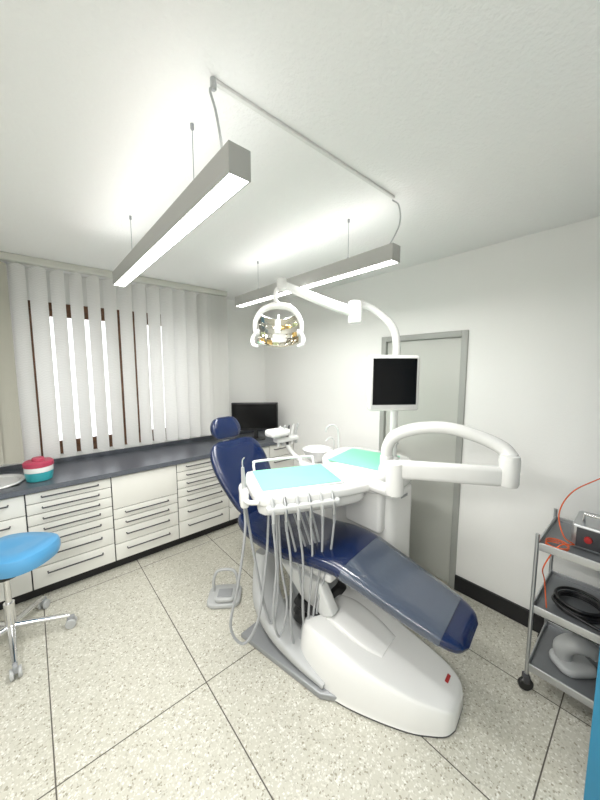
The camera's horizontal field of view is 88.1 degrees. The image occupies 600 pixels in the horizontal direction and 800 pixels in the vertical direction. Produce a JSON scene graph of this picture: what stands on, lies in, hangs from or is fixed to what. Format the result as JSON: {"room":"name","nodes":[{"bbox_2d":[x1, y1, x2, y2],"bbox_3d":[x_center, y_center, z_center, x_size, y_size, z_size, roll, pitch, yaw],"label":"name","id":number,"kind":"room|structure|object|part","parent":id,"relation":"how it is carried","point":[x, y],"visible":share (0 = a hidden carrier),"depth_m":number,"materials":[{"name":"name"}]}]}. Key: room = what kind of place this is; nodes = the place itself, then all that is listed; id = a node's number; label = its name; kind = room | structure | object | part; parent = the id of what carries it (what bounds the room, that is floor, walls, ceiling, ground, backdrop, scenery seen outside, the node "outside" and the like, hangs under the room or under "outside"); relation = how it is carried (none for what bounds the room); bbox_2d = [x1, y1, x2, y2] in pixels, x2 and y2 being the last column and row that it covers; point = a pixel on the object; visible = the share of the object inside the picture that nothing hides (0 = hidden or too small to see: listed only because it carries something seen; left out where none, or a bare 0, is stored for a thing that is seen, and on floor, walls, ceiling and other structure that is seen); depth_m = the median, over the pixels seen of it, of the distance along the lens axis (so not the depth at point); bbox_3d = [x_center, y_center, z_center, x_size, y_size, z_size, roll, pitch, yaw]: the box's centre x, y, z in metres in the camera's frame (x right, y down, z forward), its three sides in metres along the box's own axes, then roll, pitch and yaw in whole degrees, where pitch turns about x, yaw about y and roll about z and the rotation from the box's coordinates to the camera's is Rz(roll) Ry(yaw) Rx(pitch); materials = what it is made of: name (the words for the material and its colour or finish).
{"room":"dental clinic","nodes":[
{"label":"dental clinic","id":0,"kind":"room"},
{"bbox_2d":[0,268,264,466],"bbox_3d":[-1.901,0.132,3.030,3.680,2.515,0.120,-5,8,-41],"label":"wall","id":1,"kind":"structure","parent":0,"point":[246,370],"depth_m":3.88,"materials":[{"name":"white paint"}]},
{"bbox_2d":[28,308,42,449],"bbox_3d":[-2.268,-0.170,2.669,0.055,1.210,0.070,-5,8,-41],"label":"frame","id":2,"kind":"object","parent":1,"relation":"attached to","point":[29,309],"visible":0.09,"depth_m":2.64,"materials":[{"name":"brown wood"}]},
{"bbox_2d":[28,300,160,438],"bbox_3d":[-1.762,-0.245,3.106,1.400,1.270,0.070,-5,8,-41],"label":"window","id":3,"kind":"structure","parent":1,"relation":"in","point":[68,308],"depth_m":3.06,"materials":[{"name":"brown wood"}]},
{"bbox_3d":[-2.020,-0.767,2.826,0.505,0.055,0.050,-5,8,-41],"label":"sash","id":4,"kind":"part","parent":3,"relation":"part of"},
{"bbox_3d":[-1.746,-0.217,3.122,0.120,1.210,0.070,-5,8,-41],"label":"mullion","id":5,"kind":"part","parent":3,"relation":"part of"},
{"bbox_3d":[-1.682,-0.223,3.178,0.050,1.210,0.050,-5,8,-41],"label":"sash","id":6,"kind":"part","parent":3,"relation":"part of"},
{"bbox_2d":[41,434,166,455],"bbox_3d":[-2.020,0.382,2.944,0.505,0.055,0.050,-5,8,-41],"label":"window frame","id":7,"kind":"structure","parent":1,"relation":"in","point":[78,442],"depth_m":2.90,"materials":[{"name":"brown wood"}]},
{"bbox_2d":[0,523,592,799],"bbox_3d":[-0.431,1.606,1.488,3.920,0.100,4.590,-5,8,-41],"label":"floor","id":8,"kind":"structure","parent":0,"point":[151,694],"depth_m":1.51,"materials":[{"name":"tile"}]},
{"bbox_2d":[0,532,76,681],"bbox_3d":[-1.756,1.191,1.872,0.630,0.645,0.613,-5,8,-41],"label":"stool","id":9,"kind":"object","parent":8,"relation":"on","point":[20,553],"visible":1,"depth_m":1.87,"materials":[{"name":"blue plastic"}]},
{"bbox_3d":[-1.840,1.419,1.767,0.040,0.076,0.275,3,7,25],"label":"leg","id":10,"kind":"part","parent":9,"relation":"part of","materials":[{"name":"silver metal"}]},
{"bbox_3d":[-1.661,1.416,1.799,0.275,0.076,0.040,6,8,43],"label":"leg","id":11,"kind":"part","parent":9,"relation":"part of","materials":[{"name":"silver metal"}]},
{"bbox_3d":[-1.794,1.389,2.058,0.040,0.076,0.275,-1,6,-8],"label":"leg","id":12,"kind":"part","parent":9,"relation":"part of","materials":[{"name":"silver metal"}]},
{"bbox_3d":[-1.637,1.397,1.978,0.275,0.076,0.040,-3,7,-28],"label":"leg","id":13,"kind":"part","parent":9,"relation":"part of","materials":[{"name":"silver metal"}]},
{"bbox_2d":[0,442,292,609],"bbox_3d":[-1.647,1.003,2.833,3.667,0.822,0.636,-5,8,-41],"label":"base cabinet","id":14,"kind":"object","parent":8,"relation":"on","point":[102,525],"visible":0.62,"depth_m":2.57,"materials":[{"name":"white lacquer"},{"name":"dark grey laminate"},{"name":"metal"}]},
{"bbox_3d":[-1.721,0.683,2.333,0.358,0.011,0.030,-5,8,-41],"label":"handle","id":15,"kind":"part","parent":14,"relation":"part of","materials":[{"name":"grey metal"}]},
{"bbox_3d":[-1.721,0.763,2.341,0.358,0.011,0.030,-5,8,-41],"label":"handle","id":16,"kind":"part","parent":14,"relation":"part of","materials":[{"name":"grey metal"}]},
{"bbox_3d":[-1.721,0.843,2.349,0.358,0.011,0.030,-5,8,-41],"label":"handle","id":17,"kind":"part","parent":14,"relation":"part of","materials":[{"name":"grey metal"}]},
{"bbox_3d":[-1.721,0.923,2.357,0.358,0.011,0.030,-5,8,-41],"label":"handle","id":18,"kind":"part","parent":14,"relation":"part of","materials":[{"name":"grey plastic"}]},
{"bbox_3d":[-1.721,1.256,2.392,0.358,0.011,0.030,-5,8,-41],"label":"handle","id":19,"kind":"part","parent":14,"relation":"part of","materials":[{"name":"grey plastic"}]},
{"bbox_3d":[-1.721,1.122,2.378,0.358,0.011,0.030,-5,8,-41],"label":"handle","id":20,"kind":"part","parent":14,"relation":"part of","materials":[{"name":"grey plastic"}]},
{"bbox_3d":[-1.721,1.013,2.367,0.358,0.011,0.030,-5,8,-41],"label":"handle","id":21,"kind":"part","parent":14,"relation":"part of","materials":[{"name":"grey plastic"}]},
{"bbox_2d":[0,430,285,499],"bbox_3d":[-1.649,0.554,2.788,3.667,0.075,0.632,-5,8,-41],"label":"countertop","id":22,"kind":"structure","parent":14,"relation":"on","point":[78,469],"depth_m":2.76,"materials":[{"name":"grey laminate"}]},
{"bbox_2d":[0,474,24,489],"bbox_3d":[-2.249,0.622,2.228,0.420,0.054,0.399,-5,8,-41],"label":"basin","id":23,"kind":"object","parent":22,"relation":"in","point":[6,480],"visible":0.91,"depth_m":2.32,"materials":[{"name":"white ceramic"}]},
{"bbox_2d":[22,456,53,482],"bbox_3d":[-1.965,0.514,2.332,0.182,0.171,0.182,-5,8,-41],"label":"tub","id":24,"kind":"object","parent":22,"relation":"on","point":[39,468],"visible":1,"depth_m":2.28,"materials":[{"name":"teal plastic"}]},
{"bbox_3d":[-1.965,0.461,2.327,0.182,0.064,0.182,-5,8,-41],"label":"lid","id":25,"kind":"part","parent":24,"relation":"part of","materials":[{"name":"red plastic"}]},
{"bbox_2d":[231,402,277,439],"bbox_3d":[-0.530,0.245,3.656,0.540,0.434,0.160,0,6,-4],"label":"desktop monitor","id":26,"kind":"object","parent":22,"relation":"on","point":[255,416],"visible":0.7,"depth_m":3.63,"materials":[{"name":"black plastic"}]},
{"bbox_3d":[-1.325,1.011,2.713,0.358,0.011,0.030,-5,8,-41],"label":"handle","id":27,"kind":"part","parent":14,"relation":"part of","materials":[{"name":"grey plastic"}]},
{"bbox_3d":[-1.325,0.924,2.704,0.358,0.011,0.030,-5,8,-41],"label":"handle","id":28,"kind":"part","parent":14,"relation":"part of","materials":[{"name":"grey plastic"}]},
{"bbox_3d":[-1.325,1.111,2.724,0.358,0.011,0.030,-5,8,-41],"label":"handle","id":29,"kind":"part","parent":14,"relation":"part of","materials":[{"name":"grey plastic"}]},
{"bbox_3d":[-1.325,1.238,2.737,0.358,0.011,0.030,-5,8,-41],"label":"handle","id":30,"kind":"part","parent":14,"relation":"part of","materials":[{"name":"grey plastic"}]},
{"bbox_3d":[-0.929,0.692,3.027,0.358,0.011,0.030,-5,8,-41],"label":"handle","id":31,"kind":"part","parent":14,"relation":"part of","materials":[{"name":"grey plastic"}]},
{"bbox_3d":[-0.929,0.772,3.036,0.358,0.011,0.030,-5,8,-41],"label":"handle","id":32,"kind":"part","parent":14,"relation":"part of","materials":[{"name":"grey plastic"}]},
{"bbox_3d":[-0.929,0.853,3.044,0.358,0.011,0.030,-5,8,-41],"label":"handle","id":33,"kind":"part","parent":14,"relation":"part of","materials":[{"name":"grey plastic"}]},
{"bbox_3d":[-0.929,0.942,3.053,0.358,0.011,0.030,-5,8,-41],"label":"handle","id":34,"kind":"part","parent":14,"relation":"part of","materials":[{"name":"grey plastic"}]},
{"bbox_3d":[-0.929,1.185,3.078,0.358,0.011,0.030,-5,8,-41],"label":"handle","id":35,"kind":"part","parent":14,"relation":"part of","materials":[{"name":"grey plastic"}]},
{"bbox_3d":[-0.929,1.052,3.064,0.358,0.011,0.030,-5,8,-41],"label":"handle","id":36,"kind":"part","parent":14,"relation":"part of","materials":[{"name":"grey plastic"}]},
{"bbox_2d":[207,568,241,608],"bbox_3d":[-0.557,1.373,2.292,0.241,0.197,0.222,-1,6,-5],"label":"foot pedal","id":37,"kind":"object","parent":8,"relation":"on","point":[220,596],"visible":0.91,"depth_m":2.25,"materials":[{"name":"grey plastic"}]},
{"bbox_2d":[210,416,477,737],"bbox_3d":[0.018,0.854,2.019,1.981,1.286,0.696,5,8,40],"label":"dental chair","id":38,"kind":"object","parent":8,"relation":"on","point":[356,653],"visible":0.85,"depth_m":1.68,"materials":[{"name":"white plastic"}]},
{"bbox_2d":[210,416,239,439],"bbox_3d":[-0.634,0.237,2.636,0.109,0.185,0.284,5,8,41],"label":"cushion","id":39,"kind":"object","parent":38,"relation":"on","point":[228,427],"depth_m":2.59,"materials":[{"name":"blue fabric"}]},
{"bbox_2d":[210,437,270,514],"bbox_3d":[-0.428,0.602,2.479,0.519,0.522,0.446,-5,8,-41],"label":"cushion","id":40,"kind":"object","parent":38,"relation":"on","point":[226,457],"depth_m":2.43,"materials":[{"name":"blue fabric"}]},
{"bbox_3d":[0.137,1.488,1.974,0.750,0.035,0.690,5,8,41],"label":"plate","id":41,"kind":"part","parent":38,"relation":"part of","materials":[{"name":"grey"}]},
{"bbox_3d":[0.051,1.152,1.907,0.409,0.203,0.070,5,8,41],"label":"lift panel","id":42,"kind":"part","parent":38,"relation":"part of","materials":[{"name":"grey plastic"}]},
{"bbox_3d":[0.031,1.004,2.130,0.680,0.055,0.340,5,8,41],"label":"seat frame","id":43,"kind":"part","parent":38,"relation":"part of","materials":[{"name":"white paint"}]},
{"bbox_2d":[238,510,477,653],"bbox_3d":[0.233,0.967,1.949,1.548,0.223,0.533,5,8,41],"label":"seat cushion","id":44,"kind":"object","parent":38,"relation":"on","point":[362,560],"depth_m":1.69,"materials":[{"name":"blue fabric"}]},
{"bbox_2d":[229,277,520,644],"bbox_3d":[0.411,0.351,2.227,1.567,2.245,1.247,0,6,4],"label":"dental delivery unit","id":45,"kind":"object","parent":8,"relation":"on","point":[368,489],"visible":0.94,"depth_m":1.91,"materials":[{"name":"white paint"}]},
{"bbox_2d":[250,287,304,347],"bbox_3d":[-0.137,-0.514,1.908,0.294,0.389,0.279,-5,8,-41],"label":"lamp","id":46,"kind":"object","parent":45,"relation":"attached to","point":[278,332],"depth_m":1.94,"materials":[{"name":"white paint"}]},
{"bbox_3d":[-0.114,0.456,2.242,0.464,0.079,0.049,-2,6,-18],"label":"rail","id":47,"kind":"part","parent":45,"relation":"part of","materials":[{"name":"white paint"}]},
{"bbox_3d":[-0.034,0.483,2.757,0.235,0.211,0.057,3,7,26],"label":"assistant arm","id":48,"kind":"part","parent":45,"relation":"part of","materials":[{"name":"white paint"}]},
{"bbox_2d":[302,445,331,462],"bbox_3d":[0.151,0.472,2.689,0.260,0.108,0.260,-5,8,-41],"label":"bowl","id":49,"kind":"object","parent":45,"relation":"on","point":[317,451],"depth_m":2.69,"materials":[{"name":"white ceramic"}]},
{"bbox_3d":[0.126,-0.631,1.956,0.482,0.201,0.073,-1,6,-10],"label":"spring arm","id":50,"kind":"part","parent":45,"relation":"part of","materials":[{"name":"white paint"}]},
{"bbox_2d":[325,424,338,447],"bbox_3d":[0.303,0.367,2.611,0.128,0.333,0.148,-5,8,-41],"label":"faucet","id":51,"kind":"object","parent":45,"relation":"on","point":[329,425],"depth_m":2.61,"materials":[{"name":"grey plastic"}]},
{"bbox_2d":[372,358,417,404],"bbox_3d":[0.589,-0.113,1.923,0.278,0.288,0.002,0,6,-4],"label":"screen","id":52,"kind":"object","parent":45,"relation":"on","point":[394,380],"depth_m":1.92,"materials":[{"name":"black"}]},
{"bbox_3d":[0.810,0.401,1.715,0.560,0.108,0.060,1,6,13],"label":"spring arm","id":53,"kind":"part","parent":45,"relation":"part of","materials":[{"name":"white paint"}]},
{"bbox_3d":[0.838,0.263,1.810,0.728,0.277,0.104,3,7,29],"label":"swivel arm","id":54,"kind":"part","parent":45,"relation":"part of","materials":[{"name":"white paint"}]},
{"bbox_2d":[517,478,599,708],"bbox_3d":[1.562,0.969,1.503,0.494,1.163,0.675,-5,8,-41],"label":"trolley","id":55,"kind":"object","parent":8,"relation":"on","point":[555,540],"visible":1,"depth_m":1.60,"materials":[{"name":"silver metal"}]},
{"bbox_3d":[1.196,1.061,1.599,0.018,0.780,0.018,-5,8,-41],"label":"post","id":56,"kind":"part","parent":55,"relation":"part of","materials":[{"name":"silver metal"}]},
{"bbox_3d":[1.516,1.033,1.877,0.018,0.780,0.018,-5,8,-41],"label":"post","id":57,"kind":"part","parent":55,"relation":"part of","materials":[{"name":"silver metal"}]},
{"bbox_2d":[530,624,597,700],"bbox_3d":[1.557,1.416,1.545,0.417,0.006,0.602,-5,8,-41],"label":"tray","id":58,"kind":"object","parent":55,"relation":"on","point":[540,658],"depth_m":1.61,"materials":[{"name":"grey metal"}]},
{"bbox_2d":[535,574,599,634],"bbox_3d":[1.557,1.088,1.511,0.417,0.006,0.602,-5,8,-41],"label":"tray","id":59,"kind":"object","parent":55,"relation":"on","point":[553,581],"depth_m":1.63,"materials":[{"name":"grey metal"}]},
{"bbox_2d":[541,520,599,562],"bbox_3d":[1.557,0.749,1.476,0.417,0.006,0.602,-5,8,-41],"label":"tray","id":60,"kind":"object","parent":55,"relation":"on","point":[554,531],"depth_m":1.56,"materials":[{"name":"grey metal"}]},
{"bbox_2d":[549,633,598,678],"bbox_3d":[1.436,1.308,1.624,0.186,0.190,0.151,0,6,-1],"label":"pillow","id":61,"kind":"object","parent":55,"relation":"on","point":[568,653],"visible":0.96,"depth_m":1.59,"materials":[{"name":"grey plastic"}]},
{"bbox_2d":[552,633,598,661],"bbox_3d":[1.434,1.295,1.606,0.193,0.160,0.103,5,7,38],"label":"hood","id":62,"kind":"object","parent":61,"relation":"attached to","point":[567,647],"depth_m":1.60,"materials":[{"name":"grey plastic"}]},
{"bbox_2d":[551,586,599,631],"bbox_3d":[1.429,1.049,1.577,0.229,0.054,0.226,-5,8,-41],"label":"cable","id":63,"kind":"object","parent":55,"relation":"on","point":[588,618],"visible":1,"depth_m":1.58,"materials":[{"name":"black plastic"}]},
{"bbox_2d":[570,511,599,554],"bbox_3d":[1.510,0.648,1.524,0.239,0.178,0.240,-5,8,-41],"label":"electrical device","id":64,"kind":"object","parent":55,"relation":"on","point":[585,533],"visible":0.98,"depth_m":1.52,"materials":[{"name":"silver metal"}]},
{"bbox_3d":[1.432,0.682,1.460,0.004,0.095,0.200,-5,8,-41],"label":"panel","id":65,"kind":"part","parent":64,"relation":"part of","materials":[{"name":"grey plastic"}]},
{"bbox_3d":[1.464,0.593,1.478,0.016,0.058,0.176,-5,8,-41],"label":"handle","id":66,"kind":"part","parent":64,"relation":"part of","materials":[{"name":"silver metal"}]},
{"bbox_2d":[0,0,599,304],"bbox_3d":[-0.431,-0.996,1.220,3.920,0.100,4.590,-5,8,-41],"label":"ceiling","id":67,"kind":"structure","parent":0,"point":[480,119],"depth_m":1.05,"materials":[{"name":"white paint"}]},
{"bbox_2d":[0,251,229,465],"bbox_3d":[-1.712,-0.320,2.636,2.411,1.533,0.128,-5,8,-41],"label":"vertical blinds","id":68,"kind":"object","parent":67,"relation":"hanging from","point":[193,347],"visible":0.94,"depth_m":2.66,"materials":[{"name":"white fabric"}]},
{"bbox_2d":[112,86,250,286],"bbox_3d":[-0.659,-0.812,1.386,0.078,0.298,1.500,-5,8,-41],"label":"pendant lamp","id":69,"kind":"object","parent":67,"relation":"hanging from","point":[228,172],"visible":1,"depth_m":1.03,"materials":[{"name":"silver metal"}]},
{"bbox_2d":[114,173,247,285],"bbox_3d":[-0.655,-0.672,1.404,0.058,0.010,1.484,-5,8,-41],"label":"diffuser","id":70,"kind":"object","parent":69,"relation":"attached to","point":[222,187],"depth_m":1.10,"materials":[{"name":"white plastic"}]},
{"bbox_2d":[210,76,394,198],"bbox_3d":[0.097,-0.926,1.177,0.929,0.030,0.018,-5,8,-41],"label":"cable conduit","id":71,"kind":"object","parent":67,"relation":"attached to","point":[215,83],"depth_m":1.05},
{"bbox_2d":[235,199,400,307],"bbox_3d":[-0.021,-0.880,2.051,0.068,0.298,1.532,-5,8,-41],"label":"pendant lamp","id":72,"kind":"object","parent":67,"relation":"hanging from","point":[389,254],"visible":1,"depth_m":1.75,"materials":[{"name":"silver metal"}]},
{"bbox_2d":[238,260,397,306],"bbox_3d":[-0.028,-0.741,2.074,0.058,0.010,1.494,-5,8,-41],"label":"diffuser","id":73,"kind":"object","parent":72,"relation":"attached to","point":[370,265],"depth_m":1.81,"materials":[{"name":"white plastic"}]},
{"bbox_2d":[264,216,599,609],"bbox_3d":[1.000,0.177,2.597,0.120,2.515,4.590,-5,8,-41],"label":"wall","id":74,"kind":"structure","parent":0,"point":[529,305],"depth_m":2.09,"materials":[{"name":"white paint"}]},
{"bbox_2d":[379,337,388,450],"bbox_3d":[0.773,0.424,2.853,0.102,1.970,0.045,-5,8,-41],"label":"frame","id":75,"kind":"object","parent":74,"relation":"attached to","point":[384,348],"visible":0.25,"depth_m":2.79,"materials":[{"name":"grey paint"}]},
{"bbox_2d":[386,330,461,341],"bbox_3d":[0.995,-0.507,2.501,0.102,0.045,0.630,-5,8,-41],"label":"door frame","id":76,"kind":"structure","parent":74,"relation":"in","point":[450,334],"depth_m":2.41,"materials":[{"name":"grey paint"}]},
{"bbox_2d":[385,337,461,582],"bbox_3d":[0.992,0.472,2.599,0.040,1.916,0.624,-5,8,-41],"label":"leaf","id":77,"kind":"object","parent":76,"relation":"attached to","point":[439,370],"visible":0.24,"depth_m":2.48,"materials":[{"name":"grey paint"}]},
{"bbox_2d":[449,330,468,587],"bbox_3d":[1.216,0.476,2.347,0.102,1.970,0.045,-5,8,-41],"label":"frame","id":78,"kind":"object","parent":74,"relation":"attached to","point":[465,333],"visible":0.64,"depth_m":2.30,"materials":[{"name":"grey paint"}]},
{"bbox_2d":[454,575,598,644],"bbox_3d":[1.787,1.474,1.719,0.018,0.115,1.799,-5,8,-41],"label":"baseboard","id":79,"kind":"structure","parent":74,"relation":"attached to","point":[500,604],"depth_m":2.16,"materials":[{"name":"black plastic"}]},
{"bbox_3d":[1.038,0.478,-0.321,3.680,2.515,0.120,-5,8,-41],"label":"wall","id":80,"kind":"structure","parent":0,"visible":0},
{"bbox_2d":[583,650,599,799],"bbox_3d":[1.431,0.619,0.785,0.040,1.992,0.920,-5,8,-41],"label":"leaf","id":81,"kind":"object","parent":80,"relation":"attached to","point":[592,781],"visible":1,"depth_m":1.18,"materials":[{"name":"blue paint"}]}
]}

